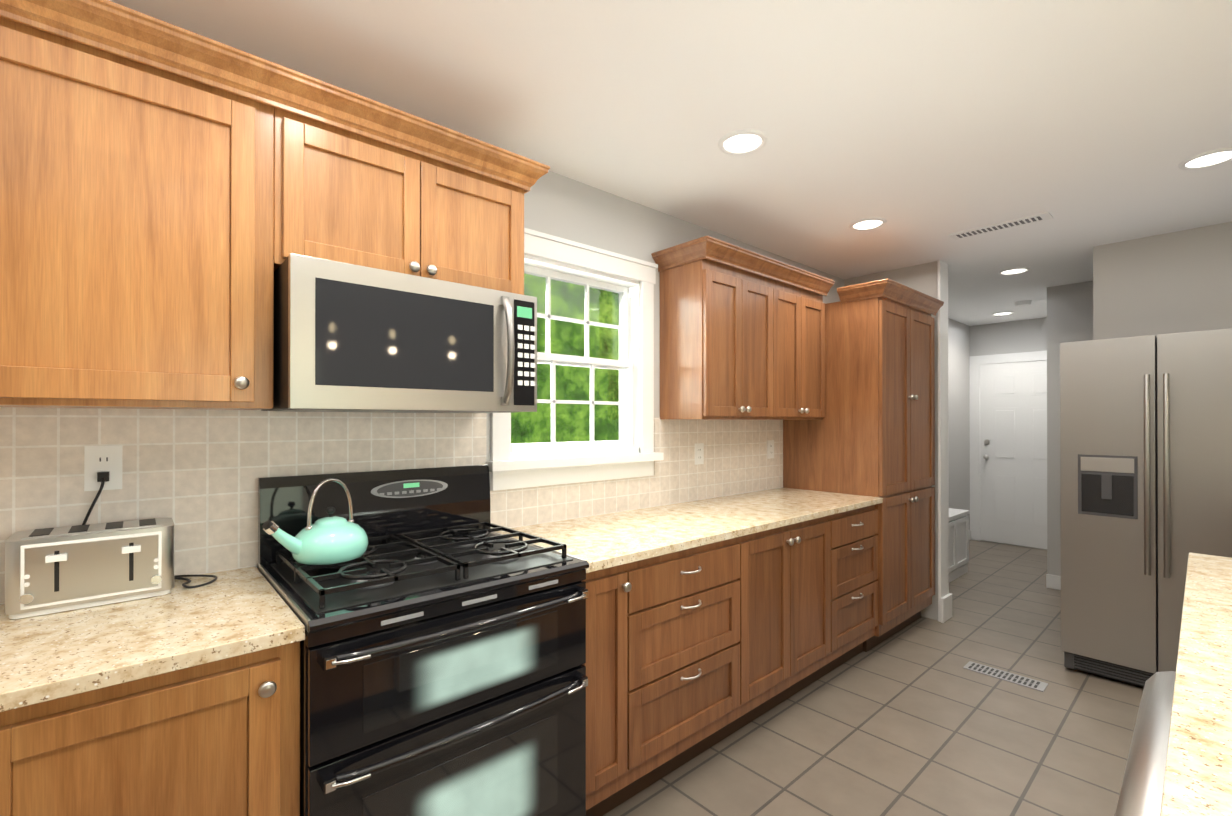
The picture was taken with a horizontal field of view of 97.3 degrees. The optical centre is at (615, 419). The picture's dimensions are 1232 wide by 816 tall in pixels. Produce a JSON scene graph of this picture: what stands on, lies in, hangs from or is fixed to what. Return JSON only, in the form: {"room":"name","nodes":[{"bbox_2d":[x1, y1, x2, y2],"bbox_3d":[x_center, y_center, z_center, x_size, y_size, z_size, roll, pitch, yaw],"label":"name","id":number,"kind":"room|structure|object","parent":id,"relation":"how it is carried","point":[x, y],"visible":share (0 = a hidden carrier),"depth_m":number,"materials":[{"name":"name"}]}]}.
{"room":"kitchen","nodes":[
{"label":"kitchen","id":0,"kind":"room"},
{"bbox_2d":[255,170,969,568],"bbox_3d":[0.563,0.144,3.209,9.440,2.440,0.150,0,0,-42],"label":"wall","id":1,"kind":"structure","parent":0,"point":[565,208],"depth_m":2.77,"materials":[{"name":"grey paint"}]},
{"bbox_2d":[0,0,283,409],"bbox_3d":[-1.216,-0.431,1.328,0.605,0.805,0.304,0,0,-42],"label":"upper cabinet","id":2,"kind":"object","parent":1,"relation":"attached to","point":[172,197],"depth_m":1.23,"materials":[{"name":"brown wood"}]},
{"bbox_2d":[0,407,782,603],"bbox_3d":[-0.863,0.202,1.840,5.250,0.486,0.006,0,0,-42],"label":"backsplash","id":3,"kind":"structure","parent":1,"relation":"attached to","point":[194,474],"depth_m":1.62,"materials":[{"name":"tile"}]},
{"bbox_2d":[84,445,121,490],"bbox_3d":[-1.335,0.127,1.413,0.072,0.116,0.007,0,0,-42],"label":"electrical outlet","id":4,"kind":"object","parent":3,"relation":"attached to","point":[106,458],"visible":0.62,"depth_m":1.41,"materials":[{"name":"white plastic"}]},
{"bbox_2d":[695,443,703,464],"bbox_3d":[0.462,0.193,3.006,0.072,0.116,0.007,0,0,-42],"label":"electrical outlet","id":5,"kind":"object","parent":3,"relation":"attached to","point":[699,453],"visible":1,"depth_m":3.00,"materials":[{"name":"white plastic"}]},
{"bbox_2d":[767,440,773,458],"bbox_3d":[0.993,0.195,3.477,0.072,0.116,0.007,0,0,-42],"label":"electrical outlet","id":6,"kind":"object","parent":3,"relation":"attached to","point":[770,448],"visible":1,"depth_m":3.47,"materials":[{"name":"white plastic"}]},
{"bbox_2d":[284,96,531,294],"bbox_3d":[-0.702,-0.621,1.784,0.767,0.422,0.304,0,0,-42],"label":"upper cabinet","id":7,"kind":"object","parent":1,"relation":"attached to","point":[356,192],"depth_m":1.63,"materials":[{"name":"brown wood"}]},
{"bbox_2d":[261,253,536,412],"bbox_3d":[-0.652,-0.214,1.704,0.717,0.383,0.474,0,0,-42],"label":"over-the-range microwave","id":8,"kind":"object","parent":7,"relation":"attached to","point":[347,337],"visible":1,"depth_m":1.50,"materials":[{"name":"silver metal"}]},
{"bbox_2d":[485,228,663,490],"bbox_3d":[-0.190,-0.251,2.499,0.960,1.075,0.215,0,0,-42],"label":"window","id":9,"kind":"structure","parent":1,"relation":"in","point":[630,452],"depth_m":2.54,"materials":[{"name":"white wood"}]},
{"bbox_2d":[651,235,834,419],"bbox_3d":[0.760,-0.422,3.043,1.227,0.850,0.363,0,0,-42],"label":"upper cabinet","id":10,"kind":"object","parent":1,"relation":"attached to","point":[742,333],"visible":1,"depth_m":2.78,"materials":[{"name":"brown wood"}]},
{"bbox_2d":[938,530,970,555],"bbox_3d":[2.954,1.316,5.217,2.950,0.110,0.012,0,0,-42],"label":"baseboard","id":11,"kind":"structure","parent":1,"relation":"attached to","point":[943,545],"depth_m":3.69,"materials":[{"name":"white wood"}]},
{"bbox_2d":[109,0,1231,325],"bbox_3d":[2.129,-1.108,1.448,9.440,0.050,4.870,0,0,-42],"label":"ceiling","id":12,"kind":"structure","parent":0,"point":[923,128],"depth_m":1.86,"materials":[{"name":"white paint"}]},
{"bbox_2d":[718,129,767,154],"bbox_3d":[0.494,-1.076,2.116,0.189,0.008,0.189,0,0,3],"label":"recessed light","id":13,"kind":"object","parent":12,"relation":"in","point":[744,142],"depth_m":2.11,"materials":[{"name":"white"}]},
{"bbox_2d":[849,217,886,230],"bbox_3d":[1.389,-1.073,2.990,0.189,0.008,0.189,0,0,3],"label":"recessed light","id":14,"kind":"object","parent":12,"relation":"in","point":[874,222],"depth_m":2.98,"materials":[{"name":"white"}]},
{"bbox_2d":[949,211,1052,239],"bbox_3d":[2.135,-1.073,3.023,0.120,0.009,0.460,0,0,-42],"label":"ceiling vent","id":15,"kind":"object","parent":12,"relation":"in","point":[1034,218],"visible":1,"depth_m":3.00,"materials":[{"name":"white metal"}]},
{"bbox_2d":[991,311,1013,315],"bbox_3d":[3.904,-1.064,5.475,0.189,0.008,0.189,0,0,3],"label":"recessed light","id":16,"kind":"object","parent":12,"relation":"in","point":[1008,312],"depth_m":5.47,"materials":[{"name":"white"}]},
{"bbox_2d":[998,267,1029,274],"bbox_3d":[2.883,-1.070,3.928,0.189,0.008,0.189,0,0,3],"label":"recessed light","id":17,"kind":"object","parent":12,"relation":"in","point":[1011,271],"depth_m":3.92,"materials":[{"name":"white"}]},
{"bbox_2d":[1014,300,1031,306],"bbox_3d":[3.709,-1.052,4.941,0.130,0.035,0.130,0,0,-42],"label":"smoke detector","id":18,"kind":"object","parent":12,"relation":"attached to","point":[1022,303],"visible":1,"depth_m":4.90,"materials":[{"name":"white plastic"}]},
{"bbox_2d":[1178,147,1231,169],"bbox_3d":[2.464,-1.076,2.246,0.189,0.008,0.189,0,0,3],"label":"recessed light","id":19,"kind":"object","parent":12,"relation":"in","point":[1223,155],"depth_m":2.25,"materials":[{"name":"white"}]},
{"bbox_2d":[603,540,1143,815],"bbox_3d":[2.129,1.382,1.439,9.440,0.050,4.870,0,0,-42],"label":"floor","id":20,"kind":"structure","parent":0,"point":[915,718],"depth_m":2.35,"materials":[{"name":"tile"}]},
{"bbox_2d":[0,710,23,815],"bbox_3d":[-1.416,0.914,0.935,0.569,0.883,0.618,0,0,-42],"label":"base cabinet","id":21,"kind":"object","parent":20,"relation":"on","point":[11,725],"depth_m":0.90,"materials":[{"name":"brown wood"}]},
{"bbox_2d":[24,642,299,815],"bbox_3d":[-1.089,0.915,1.225,0.544,0.883,0.618,0,0,-42],"label":"base cabinet","id":22,"kind":"object","parent":20,"relation":"on","point":[179,700],"depth_m":1.04,"materials":[{"name":"brown wood"}]},
{"bbox_2d":[0,566,304,713],"bbox_3d":[-1.745,0.455,0.628,2.320,0.030,0.643,0,0,-42],"label":"countertop","id":23,"kind":"structure","parent":22,"relation":"on","point":[53,657],"depth_m":1.11,"materials":[{"name":"beige stone"}]},
{"bbox_2d":[5,518,174,618],"bbox_3d":[-1.272,0.353,1.328,0.290,0.176,0.184,0,0,-42],"label":"toaster","id":24,"kind":"object","parent":23,"relation":"on","point":[55,570],"visible":1,"depth_m":1.27,"materials":[{"name":"silver metal"}]},
{"bbox_2d":[82,472,216,588],"bbox_3d":[-1.223,0.289,1.403,0.308,0.304,0.166,0,0,-42],"label":"cord","id":25,"kind":"object","parent":24,"relation":"attached to","point":[102,477],"visible":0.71,"depth_m":1.40,"materials":[{"name":"black plastic"}]},
{"bbox_2d":[258,464,588,815],"bbox_3d":[-0.563,0.767,1.617,0.756,1.182,0.693,0,0,-42],"label":"range","id":26,"kind":"object","parent":20,"relation":"on","point":[442,657],"visible":0.96,"depth_m":1.43,"materials":[{"name":"black metal"}]},
{"bbox_2d":[262,478,367,564],"bbox_3d":[-0.817,0.275,1.476,0.263,0.222,0.190,0,0,-42],"label":"kettle","id":27,"kind":"object","parent":26,"relation":"on","point":[330,539],"visible":1,"depth_m":1.44,"materials":[{"name":"teal ceramic"}]},
{"bbox_2d":[582,563,634,815],"bbox_3d":[-0.239,0.918,1.979,0.202,0.883,0.618,0,0,-42],"label":"base cabinet","id":28,"kind":"object","parent":20,"relation":"on","point":[610,603],"depth_m":1.78,"materials":[{"name":"brown wood"}]},
{"bbox_2d":[635,535,754,794],"bbox_3d":[0.077,0.919,2.259,0.741,0.883,0.618,0,0,-42],"label":"base cabinet","id":29,"kind":"object","parent":20,"relation":"on","point":[710,622],"depth_m":2.05,"materials":[{"name":"brown wood"}]},
{"bbox_2d":[495,487,882,574],"bbox_3d":[0.503,0.463,2.622,2.164,0.030,0.643,0,0,-42],"label":"countertop","id":30,"kind":"structure","parent":29,"relation":"on","point":[617,539],"depth_m":2.32,"materials":[{"name":"beige stone"}]},
{"bbox_2d":[755,515,834,718],"bbox_3d":[0.597,0.920,2.720,0.770,0.883,0.618,0,0,-42],"label":"base cabinet","id":31,"kind":"object","parent":20,"relation":"on","point":[795,566],"depth_m":2.52,"materials":[{"name":"brown wood"}]},
{"bbox_2d":[835,503,879,667],"bbox_3d":[1.072,0.922,3.141,0.622,0.883,0.618,0,0,-42],"label":"base cabinet","id":32,"kind":"object","parent":20,"relation":"on","point":[856,541],"depth_m":2.95,"materials":[{"name":"brown wood"}]},
{"bbox_2d":[783,278,943,651],"bbox_3d":[1.628,0.290,3.585,0.907,2.150,0.696,0,0,-42],"label":"pantry cabinet","id":33,"kind":"object","parent":20,"relation":"on","point":[872,433],"visible":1,"depth_m":3.30,"materials":[{"name":"brown wood"}]},
{"bbox_2d":[949,508,969,582],"bbox_3d":[2.775,1.020,4.780,0.730,0.700,0.402,0,0,-42],"label":"bench","id":34,"kind":"object","parent":20,"relation":"on","point":[958,541],"visible":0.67,"depth_m":4.70,"materials":[{"name":"white wood"}]},
{"bbox_2d":[963,661,1047,691],"bbox_3d":[2.059,1.360,2.874,0.120,0.004,0.350,0,0,-42],"label":"floor vent","id":35,"kind":"object","parent":20,"relation":"in","point":[1008,676],"visible":1,"depth_m":2.86,"materials":[{"name":"grey plastic"}]},
{"bbox_2d":[1060,329,1231,686],"bbox_3d":[2.950,0.467,2.810,0.756,1.760,0.910,0,0,-42],"label":"fridge","id":36,"kind":"object","parent":20,"relation":"on","point":[1145,465],"visible":0.98,"depth_m":2.71,"materials":[{"name":"grey metal"}]},
{"bbox_2d":[1115,552,1231,815],"bbox_3d":[0.478,0.894,-0.102,4.677,0.914,1.022,0,0,-42],"label":"kitchen island","id":37,"kind":"object","parent":20,"relation":"on","point":[1179,761],"depth_m":0.83,"materials":[{"name":"beige stone"}]},
{"bbox_2d":[844,261,937,619],"bbox_3d":[2.018,0.146,3.961,0.125,2.440,0.655,0,0,-42],"label":"wall","id":38,"kind":"structure","parent":0,"point":[922,278],"depth_m":3.71,"materials":[{"name":"grey paint"}]},
{"bbox_2d":[970,317,1046,549],"bbox_3d":[4.414,0.154,5.889,0.120,2.440,1.250,0,0,-42],"label":"wall","id":39,"kind":"structure","parent":0,"point":[1028,335],"depth_m":5.93,"materials":[{"name":"grey paint"}]},
{"bbox_2d":[969,351,1046,548],"bbox_3d":[4.343,0.328,5.812,0.087,2.090,0.970,0,0,-42],"label":"door","id":40,"kind":"structure","parent":39,"relation":"attached to","point":[1008,448],"depth_m":5.91,"materials":[{"name":"white wood"}]},
{"bbox_2d":[1047,281,1092,575],"bbox_3d":[4.793,0.143,3.051,0.120,2.440,3.740,0,0,-42],"label":"wall","id":41,"kind":"structure","parent":0,"point":[1069,312],"depth_m":4.34,"materials":[{"name":"grey paint"}]},
{"bbox_2d":[1046,574,1060,589],"bbox_3d":[3.706,1.312,4.171,0.015,0.110,0.625,0,0,-42],"label":"baseboard","id":42,"kind":"structure","parent":41,"relation":"attached to","point":[1052,581],"depth_m":4.37,"materials":[{"name":"white wood"}]},
{"bbox_2d":[1093,222,1231,339],"bbox_3d":[4.085,0.140,2.222,0.120,2.440,3.200,0,0,-42],"label":"wall","id":43,"kind":"structure","parent":0,"point":[1172,282],"depth_m":3.15,"materials":[{"name":"grey paint"}]},
{"label":"outside","id":44,"kind":"structure","parent":0,"visible":0},
{"bbox_2d":[511,274,618,443],"bbox_3d":[-2.484,-2.127,5.748,14.000,7.000,0.020,0,0,-42],"label":"window panes","id":45,"kind":"structure","parent":44,"point":[579,372],"depth_m":7.42,"materials":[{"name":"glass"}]}
]}

